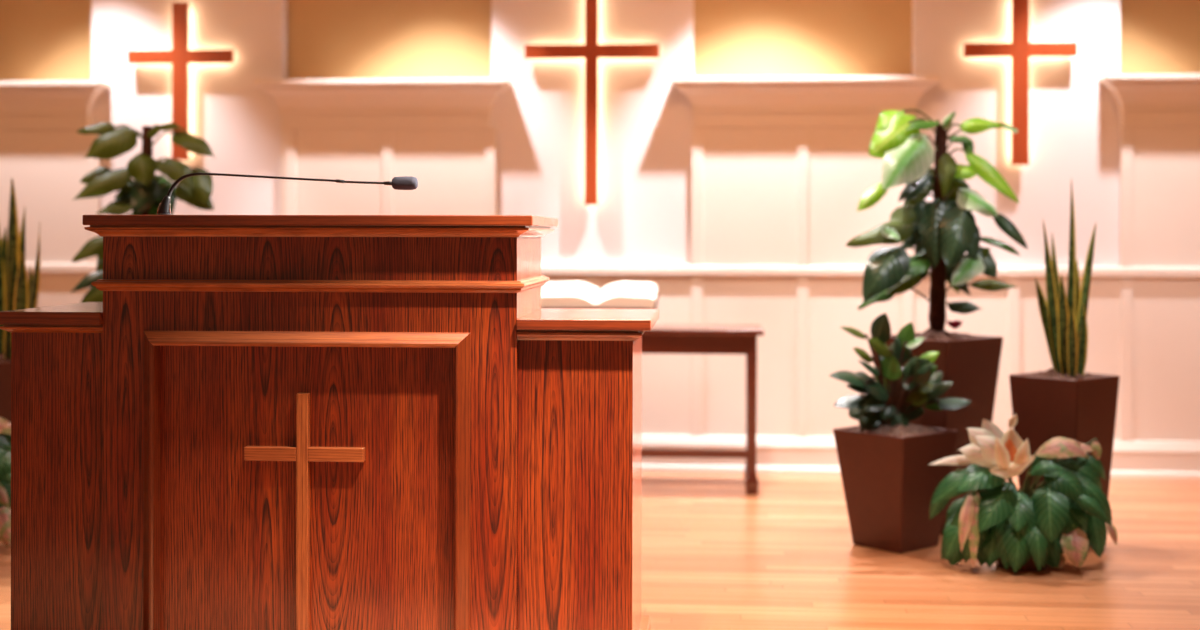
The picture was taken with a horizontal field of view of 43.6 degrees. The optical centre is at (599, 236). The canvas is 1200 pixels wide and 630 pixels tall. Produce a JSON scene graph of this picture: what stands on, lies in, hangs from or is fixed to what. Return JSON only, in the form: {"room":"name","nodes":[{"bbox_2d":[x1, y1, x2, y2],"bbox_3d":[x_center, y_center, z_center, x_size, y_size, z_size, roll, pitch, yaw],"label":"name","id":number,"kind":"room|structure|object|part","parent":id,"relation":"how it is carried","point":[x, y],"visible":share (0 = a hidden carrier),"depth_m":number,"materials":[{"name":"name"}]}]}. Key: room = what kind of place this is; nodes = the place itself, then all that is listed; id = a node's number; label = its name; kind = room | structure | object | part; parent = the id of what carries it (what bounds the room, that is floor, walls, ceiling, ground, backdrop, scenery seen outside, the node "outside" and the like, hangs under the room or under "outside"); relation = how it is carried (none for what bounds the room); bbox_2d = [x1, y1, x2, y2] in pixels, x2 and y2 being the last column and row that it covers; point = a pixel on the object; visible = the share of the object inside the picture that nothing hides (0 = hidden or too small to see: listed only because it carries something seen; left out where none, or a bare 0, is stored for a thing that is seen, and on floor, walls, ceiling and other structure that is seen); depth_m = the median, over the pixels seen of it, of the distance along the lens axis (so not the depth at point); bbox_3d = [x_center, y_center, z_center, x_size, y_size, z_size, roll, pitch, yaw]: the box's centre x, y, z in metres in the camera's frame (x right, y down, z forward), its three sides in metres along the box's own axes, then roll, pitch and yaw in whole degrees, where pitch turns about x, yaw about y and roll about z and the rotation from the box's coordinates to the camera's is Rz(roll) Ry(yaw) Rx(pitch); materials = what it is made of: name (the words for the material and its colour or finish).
{"room":"house of worship","nodes":[
{"label":"house of worship","id":0,"kind":"room"},
{"bbox_2d":[0,470,1199,629],"bbox_3d":[-0.343,1.189,2.142,11.400,0.080,11.220,0,0,4],"label":"floor","id":1,"kind":"structure","parent":0,"point":[716,555],"depth_m":5.17,"materials":[{"name":"brown wood"}]},
{"bbox_2d":[0,417,10,546],"bbox_3d":[-2.404,0.857,5.512,0.782,0.577,0.316,0,0,4],"label":"leafy plant","id":2,"kind":"object","parent":1,"relation":"on","point":[5,426],"visible":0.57,"depth_m":5.43,"materials":[{"name":"green plant"}]},
{"bbox_2d":[0,178,39,484],"bbox_3d":[-2.384,0.456,6.017,0.240,1.379,0.293,0,0,-41],"label":"snake plant","id":3,"kind":"object","parent":1,"relation":"on","point":[17,291],"visible":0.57,"depth_m":5.97,"materials":[{"name":"green plant"}]},
{"bbox_3d":[-2.370,0.819,6.000,0.240,0.652,0.240,0,0,-41],"label":"pot","id":4,"kind":"part","parent":3,"relation":"part of","materials":[{"name":"brown plastic"}]},
{"bbox_2d":[70,122,214,302],"bbox_3d":[-1.907,0.331,6.267,0.469,1.630,0.506,0,0,-44],"label":"climbing plant","id":5,"kind":"object","parent":1,"relation":"on","point":[142,195],"visible":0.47,"depth_m":6.29,"materials":[{"name":"green plant"}]},
{"bbox_2d":[0,215,658,629],"bbox_3d":[-0.683,0.548,3.997,1.658,1.202,0.610,0,0,4],"label":"pulpit","id":6,"kind":"object","parent":1,"relation":"on","point":[258,422],"visible":1,"depth_m":3.75,"materials":[{"name":"brown wood"}]},
{"bbox_2d":[0,302,102,324],"bbox_3d":[-1.369,0.206,4.055,0.268,0.033,0.558,0,0,4],"label":"shelf","id":7,"kind":"object","parent":6,"relation":"attached to","point":[87,313],"depth_m":3.78,"materials":[{"name":"brown wood"}]},
{"bbox_3d":[-1.371,0.234,4.055,0.273,0.022,0.526,0,0,4],"label":"wing moulding","id":8,"kind":"part","parent":6,"relation":"part of","materials":[{"name":"brown wood"}]},
{"bbox_3d":[-1.130,0.662,3.768,0.038,0.851,0.054,0,0,4],"label":"panel moulding","id":9,"kind":"part","parent":6,"relation":"part of","materials":[{"name":"brown wood"}]},
{"bbox_2d":[157,173,417,214],"bbox_3d":[-0.796,-0.108,3.810,0.674,0.109,0.034,0,0,4],"label":"gooseneck microphone","id":10,"kind":"object","parent":6,"relation":"on","point":[405,182],"visible":0.98,"depth_m":3.81,"materials":[{"name":"black metal"}]},
{"bbox_2d":[158,195,170,212],"bbox_3d":[-1.113,-0.081,3.834,0.031,0.051,0.027,0,0,4],"label":"socket","id":11,"kind":"object","parent":10,"relation":"attached to","point":[165,204],"depth_m":3.83,"materials":[{"name":"black metal"}]},
{"bbox_3d":[-0.737,0.543,3.746,0.303,0.035,0.024,0,0,4],"label":"cross arm","id":12,"kind":"part","parent":6,"relation":"part of","materials":[{"name":"brown wood"}]},
{"bbox_3d":[-0.734,0.256,3.739,0.830,0.038,0.054,0,0,4],"label":"panel moulding","id":13,"kind":"part","parent":6,"relation":"part of","materials":[{"name":"brown wood"}]},
{"bbox_3d":[-0.733,0.663,3.762,0.778,0.799,0.010,0,0,4],"label":"panel","id":14,"kind":"part","parent":6,"relation":"part of","materials":[{"name":"brown wood"}]},
{"bbox_3d":[-0.730,0.598,3.760,1.052,0.942,0.030,0,0,4],"label":"frame","id":15,"kind":"part","parent":6,"relation":"part of","materials":[{"name":"brown wood"}]},
{"bbox_3d":[-0.710,-0.013,4.005,1.120,0.028,0.588,0,0,4],"label":"cove moulding","id":16,"kind":"part","parent":6,"relation":"part of","materials":[{"name":"brown wood"}]},
{"bbox_3d":[-0.710,0.123,4.005,1.096,0.031,0.564,0,0,4],"label":"bead moulding","id":17,"kind":"part","parent":6,"relation":"part of","materials":[{"name":"brown wood"}]},
{"bbox_3d":[-0.340,0.664,3.709,0.038,0.851,0.054,0,0,4],"label":"panel moulding","id":18,"kind":"part","parent":6,"relation":"part of","materials":[{"name":"brown wood"}]},
{"bbox_3d":[-0.710,0.598,4.019,1.052,0.942,0.490,0,0,4],"label":"panel","id":19,"kind":"part","parent":6,"relation":"part of","materials":[{"name":"brown wood"}]},
{"bbox_3d":[-0.031,0.244,3.954,0.309,0.028,0.526,0,0,4],"label":"wing moulding","id":20,"kind":"part","parent":6,"relation":"part of","materials":[{"name":"brown wood"}]},
{"bbox_2d":[516,308,658,330],"bbox_3d":[-0.020,0.217,3.954,0.331,0.027,0.558,0,0,4],"label":"shelf","id":21,"kind":"object","parent":6,"relation":"attached to","point":[527,319],"depth_m":3.70,"materials":[{"name":"brown wood"}]},
{"bbox_2d":[642,324,763,494],"bbox_3d":[-0.070,0.782,6.927,1.629,0.736,0.400,0,0,4],"label":"altar table","id":22,"kind":"object","parent":1,"relation":"on","point":[662,338],"visible":0.48,"depth_m":6.72,"materials":[{"name":"brown wood"}]},
{"bbox_2d":[543,307,647,308],"bbox_3d":[-0.009,0.344,6.861,0.470,0.139,0.302,0,0,4],"label":"book stand","id":23,"kind":"object","parent":22,"relation":"on","point":[543,307],"visible":0.14,"depth_m":6.71,"materials":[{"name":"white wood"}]},
{"bbox_2d":[541,281,658,308],"bbox_3d":[-0.009,0.271,6.865,0.544,0.121,0.285,0,0,4],"label":"open book","id":24,"kind":"object","parent":23,"relation":"on","point":[573,293],"visible":0.92,"depth_m":6.77,"materials":[{"name":"white paper"}]},
{"bbox_3d":[0.704,0.796,7.021,0.056,0.710,0.056,0,0,4],"label":"leg","id":25,"kind":"part","parent":22,"relation":"part of","materials":[{"name":"brown wood"}]},
{"bbox_3d":[0.681,0.796,6.718,0.056,0.710,0.056,0,0,4],"label":"leg","id":26,"kind":"part","parent":22,"relation":"part of","materials":[{"name":"brown wood"}]},
{"bbox_2d":[829,313,970,553],"bbox_3d":[1.088,0.717,5.568,0.474,0.871,0.359,0,0,-41],"label":"rubber plant","id":27,"kind":"object","parent":1,"relation":"on","point":[889,482],"visible":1,"depth_m":5.53,"materials":[{"name":"green plant"}]},
{"bbox_3d":[1.103,0.936,5.600,0.331,0.432,0.331,0,0,-41],"label":"pot","id":28,"kind":"part","parent":27,"relation":"part of","materials":[{"name":"brown ceramic"}]},
{"bbox_2d":[846,109,1027,534],"bbox_3d":[1.312,0.323,5.853,0.562,1.659,0.485,0,0,-41],"label":"climbing plant","id":29,"kind":"object","parent":1,"relation":"on","point":[941,230],"visible":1,"depth_m":5.86,"materials":[{"name":"green plant"}]},
{"bbox_3d":[1.335,0.774,5.950,0.369,0.757,0.369,0,0,-41],"label":"pot","id":30,"kind":"part","parent":29,"relation":"part of","materials":[{"name":"brown ceramic"}]},
{"bbox_2d":[929,414,1116,572],"bbox_3d":[1.464,0.883,5.208,0.654,0.540,0.325,0,0,4],"label":"leafy plant","id":31,"kind":"object","parent":1,"relation":"on","point":[1069,512],"visible":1,"depth_m":5.12,"materials":[{"name":"green plant"}]},
{"bbox_3d":[1.475,1.058,5.250,0.240,0.190,0.240,0,0,4],"label":"pot","id":32,"kind":"part","parent":31,"relation":"part of","materials":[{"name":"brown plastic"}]},
{"bbox_2d":[1009,179,1119,498],"bbox_3d":[1.749,0.467,5.650,0.293,1.374,0.293,0,0,-41],"label":"snake plant","id":33,"kind":"object","parent":1,"relation":"on","point":[1066,401],"visible":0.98,"depth_m":5.59,"materials":[{"name":"green plant"}]},
{"bbox_3d":[1.748,0.838,5.650,0.292,0.632,0.292,0,0,-41],"label":"pot","id":34,"kind":"part","parent":33,"relation":"part of","materials":[{"name":"brown ceramic"}]},
{"bbox_2d":[0,0,1199,80],"bbox_3d":[0.074,-0.475,7.646,11.400,3.250,0.180,0,0,4],"label":"wall","id":35,"kind":"structure","parent":0,"point":[41,40],"depth_m":7.61,"materials":[{"name":"paint"}]},
{"bbox_2d":[0,80,110,115],"bbox_3d":[-4.110,-0.703,7.825,3.232,0.165,0.374,0,0,4],"label":"trim","id":36,"kind":"structure","parent":35,"relation":"attached to","point":[16,97],"depth_m":7.61,"materials":[{"name":"beige paint"}]},
{"bbox_2d":[128,2,233,159],"bbox_3d":[-2.118,-0.785,7.605,0.543,0.797,0.073,0,0,4],"label":"wall cross","id":37,"kind":"object","parent":35,"relation":"attached to","point":[180,56],"visible":0.93,"depth_m":7.57,"materials":[{"name":"red wood"}]},
{"bbox_2d":[91,0,286,236],"bbox_3d":[-2.102,-0.973,7.679,0.996,2.263,0.081,0,0,4],"label":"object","id":38,"kind":"structure","parent":35,"relation":"attached to","point":[240,122],"depth_m":7.63,"materials":[{"name":"paint"}]},
{"bbox_2d":[254,78,511,114],"bbox_3d":[-1.074,-0.697,7.597,1.272,0.165,0.374,0,0,4],"label":"trim","id":39,"kind":"structure","parent":35,"relation":"attached to","point":[428,95],"depth_m":7.47,"materials":[{"name":"beige paint"}]},
{"bbox_2d":[524,0,659,204],"bbox_3d":[-0.039,-0.726,7.449,0.669,1.142,0.073,0,0,4],"label":"wall cross","id":40,"kind":"object","parent":35,"relation":"attached to","point":[591,51],"visible":1,"depth_m":7.41,"materials":[{"name":"red wood"}]},
{"bbox_2d":[491,0,693,264],"bbox_3d":[-0.037,-0.969,7.524,1.011,2.263,0.081,0,0,4],"label":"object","id":41,"kind":"structure","parent":35,"relation":"attached to","point":[642,214],"depth_m":7.48,"materials":[{"name":"paint"}]},
{"bbox_2d":[0,111,1199,440],"bbox_3d":[0.062,0.201,7.501,11.400,1.898,0.111,0,0,4],"label":"wall","id":42,"kind":"structure","parent":35,"relation":"attached to","point":[750,174],"depth_m":7.38,"materials":[{"name":"beige paint"}]},
{"bbox_2d":[0,115,87,129],"bbox_3d":[-4.115,-0.606,7.760,3.018,0.120,0.019,0,0,4],"label":"trim","id":43,"kind":"structure","parent":42,"relation":"attached to","point":[13,122],"depth_m":7.66,"materials":[{"name":"beige paint"}]},
{"bbox_2d":[88,134,99,262],"bbox_3d":[-2.579,-0.202,7.643,0.056,0.678,0.021,0,0,4],"label":"trim","id":44,"kind":"structure","parent":42,"relation":"attached to","point":[93,163],"depth_m":7.63,"materials":[{"name":"beige paint"}]},
{"bbox_2d":[285,129,295,214],"bbox_3d":[-1.561,-0.200,7.567,0.056,0.678,0.021,0,0,4],"label":"trim","id":45,"kind":"structure","parent":42,"relation":"attached to","point":[290,134],"depth_m":7.56,"materials":[{"name":"beige paint"}]},
{"bbox_2d":[281,114,489,128],"bbox_3d":[-1.079,-0.600,7.532,1.058,0.120,0.019,0,0,4],"label":"trim","id":46,"kind":"structure","parent":42,"relation":"attached to","point":[288,121],"depth_m":7.52,"materials":[{"name":"beige paint"}]},
{"bbox_2d":[382,129,392,214],"bbox_3d":[-1.067,-0.199,7.530,0.056,0.678,0.021,0,0,4],"label":"trim","id":47,"kind":"structure","parent":42,"relation":"attached to","point":[387,134],"depth_m":7.52,"materials":[{"name":"beige paint"}]},
{"bbox_2d":[485,129,495,214],"bbox_3d":[-0.548,-0.198,7.491,0.056,0.678,0.021,0,0,4],"label":"trim","id":48,"kind":"structure","parent":42,"relation":"attached to","point":[490,134],"depth_m":7.48,"materials":[{"name":"beige paint"}]},
{"bbox_2d":[586,275,597,287],"bbox_3d":[-0.040,0.587,7.452,0.056,0.787,0.021,0,0,4],"label":"trim","id":49,"kind":"structure","parent":42,"relation":"attached to","point":[593,280],"depth_m":7.44,"materials":[{"name":"beige paint"}]},
{"bbox_2d":[25,263,1199,277],"bbox_3d":[0.059,0.167,7.462,11.434,0.052,0.084,0,0,4],"label":"trim","id":50,"kind":"structure","parent":42,"relation":"attached to","point":[630,270],"depth_m":7.37,"materials":[{"name":"beige paint"}]},
{"bbox_2d":[691,128,702,264],"bbox_3d":[0.480,-0.196,7.413,0.056,0.678,0.021,0,0,4],"label":"trim","id":51,"kind":"structure","parent":42,"relation":"attached to","point":[697,133],"depth_m":7.40,"materials":[{"name":"beige paint"}]},
{"bbox_2d":[691,276,702,434],"bbox_3d":[0.478,0.588,7.413,0.056,0.787,0.021,0,0,4],"label":"trim","id":52,"kind":"structure","parent":42,"relation":"attached to","point":[696,281],"depth_m":7.40,"materials":[{"name":"beige paint"}]},
{"bbox_2d":[797,276,808,436],"bbox_3d":[0.996,0.590,7.375,0.056,0.787,0.021,0,0,4],"label":"trim","id":53,"kind":"structure","parent":42,"relation":"attached to","point":[802,281],"depth_m":7.36,"materials":[{"name":"beige paint"}]},
{"bbox_2d":[797,128,808,265],"bbox_3d":[0.998,-0.195,7.375,0.056,0.678,0.021,0,0,4],"label":"trim","id":54,"kind":"structure","parent":42,"relation":"attached to","point":[802,133],"depth_m":7.36,"materials":[{"name":"beige paint"}]},
{"bbox_2d":[694,112,913,127],"bbox_3d":[1.001,-0.596,7.375,1.072,0.120,0.019,0,0,4],"label":"trim","id":55,"kind":"structure","parent":42,"relation":"attached to","point":[730,119],"depth_m":7.37,"materials":[{"name":"beige paint"}]},
{"bbox_2d":[902,287,913,326],"bbox_3d":[1.504,0.591,7.336,0.056,0.787,0.021,0,0,4],"label":"trim","id":56,"kind":"structure","parent":42,"relation":"attached to","point":[908,296],"depth_m":7.33,"materials":[{"name":"beige paint"}]},
{"bbox_2d":[902,184,913,256],"bbox_3d":[1.506,-0.194,7.336,0.056,0.678,0.021,0,0,4],"label":"trim","id":57,"kind":"structure","parent":42,"relation":"attached to","point":[910,252],"depth_m":7.33,"materials":[{"name":"beige paint"}]},
{"bbox_2d":[642,435,1199,477],"bbox_3d":[0.057,1.066,7.462,11.476,0.168,0.126,0,0,4],"label":"baseboard","id":58,"kind":"structure","parent":42,"relation":"attached to","point":[773,453],"depth_m":7.35,"materials":[{"name":"beige paint"}]},
{"bbox_2d":[1007,277,1019,430],"bbox_3d":[2.011,0.592,7.298,0.056,0.787,0.021,0,0,4],"label":"trim","id":59,"kind":"structure","parent":42,"relation":"attached to","point":[1013,293],"depth_m":7.29,"materials":[{"name":"beige paint"}]},
{"bbox_2d":[1120,278,1132,440],"bbox_3d":[2.546,0.593,7.258,0.056,0.787,0.021,0,0,4],"label":"trim","id":60,"kind":"structure","parent":42,"relation":"attached to","point":[1126,284],"depth_m":7.25,"materials":[{"name":"beige paint"}]},
{"bbox_2d":[1120,127,1132,266],"bbox_3d":[2.548,-0.192,7.258,0.056,0.678,0.021,0,0,4],"label":"trim","id":61,"kind":"structure","parent":42,"relation":"attached to","point":[1126,133],"depth_m":7.25,"materials":[{"name":"beige paint"}]},
{"bbox_2d":[1123,111,1199,125],"bbox_3d":[4.134,-0.589,7.140,3.217,0.120,0.019,0,0,4],"label":"trim","id":62,"kind":"structure","parent":42,"relation":"attached to","point":[1130,118],"depth_m":7.24,"materials":[{"name":"beige paint"}]},
{"bbox_2d":[672,75,939,112],"bbox_3d":[1.006,-0.693,7.441,1.286,0.165,0.374,0,0,4],"label":"trim","id":63,"kind":"structure","parent":35,"relation":"attached to","point":[763,93],"depth_m":7.32,"materials":[{"name":"beige paint"}]},
{"bbox_2d":[912,0,1119,266],"bbox_3d":[2.039,-0.965,7.368,0.988,2.263,0.081,0,0,4],"label":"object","id":64,"kind":"structure","parent":35,"relation":"attached to","point":[1074,119],"depth_m":7.32,"materials":[{"name":"paint"}]},
{"bbox_2d":[963,0,1076,164],"bbox_3d":[2.038,-0.764,7.292,0.537,0.837,0.073,0,0,4],"label":"wall cross","id":65,"kind":"object","parent":35,"relation":"attached to","point":[1020,49],"visible":0.99,"depth_m":7.26,"materials":[{"name":"red wood"}]},
{"bbox_2d":[1099,74,1199,110],"bbox_3d":[4.139,-0.687,7.205,3.431,0.165,0.374,0,0,4],"label":"trim","id":66,"kind":"structure","parent":35,"relation":"attached to","point":[1133,92],"depth_m":7.20,"materials":[{"name":"beige paint"}]}
]}

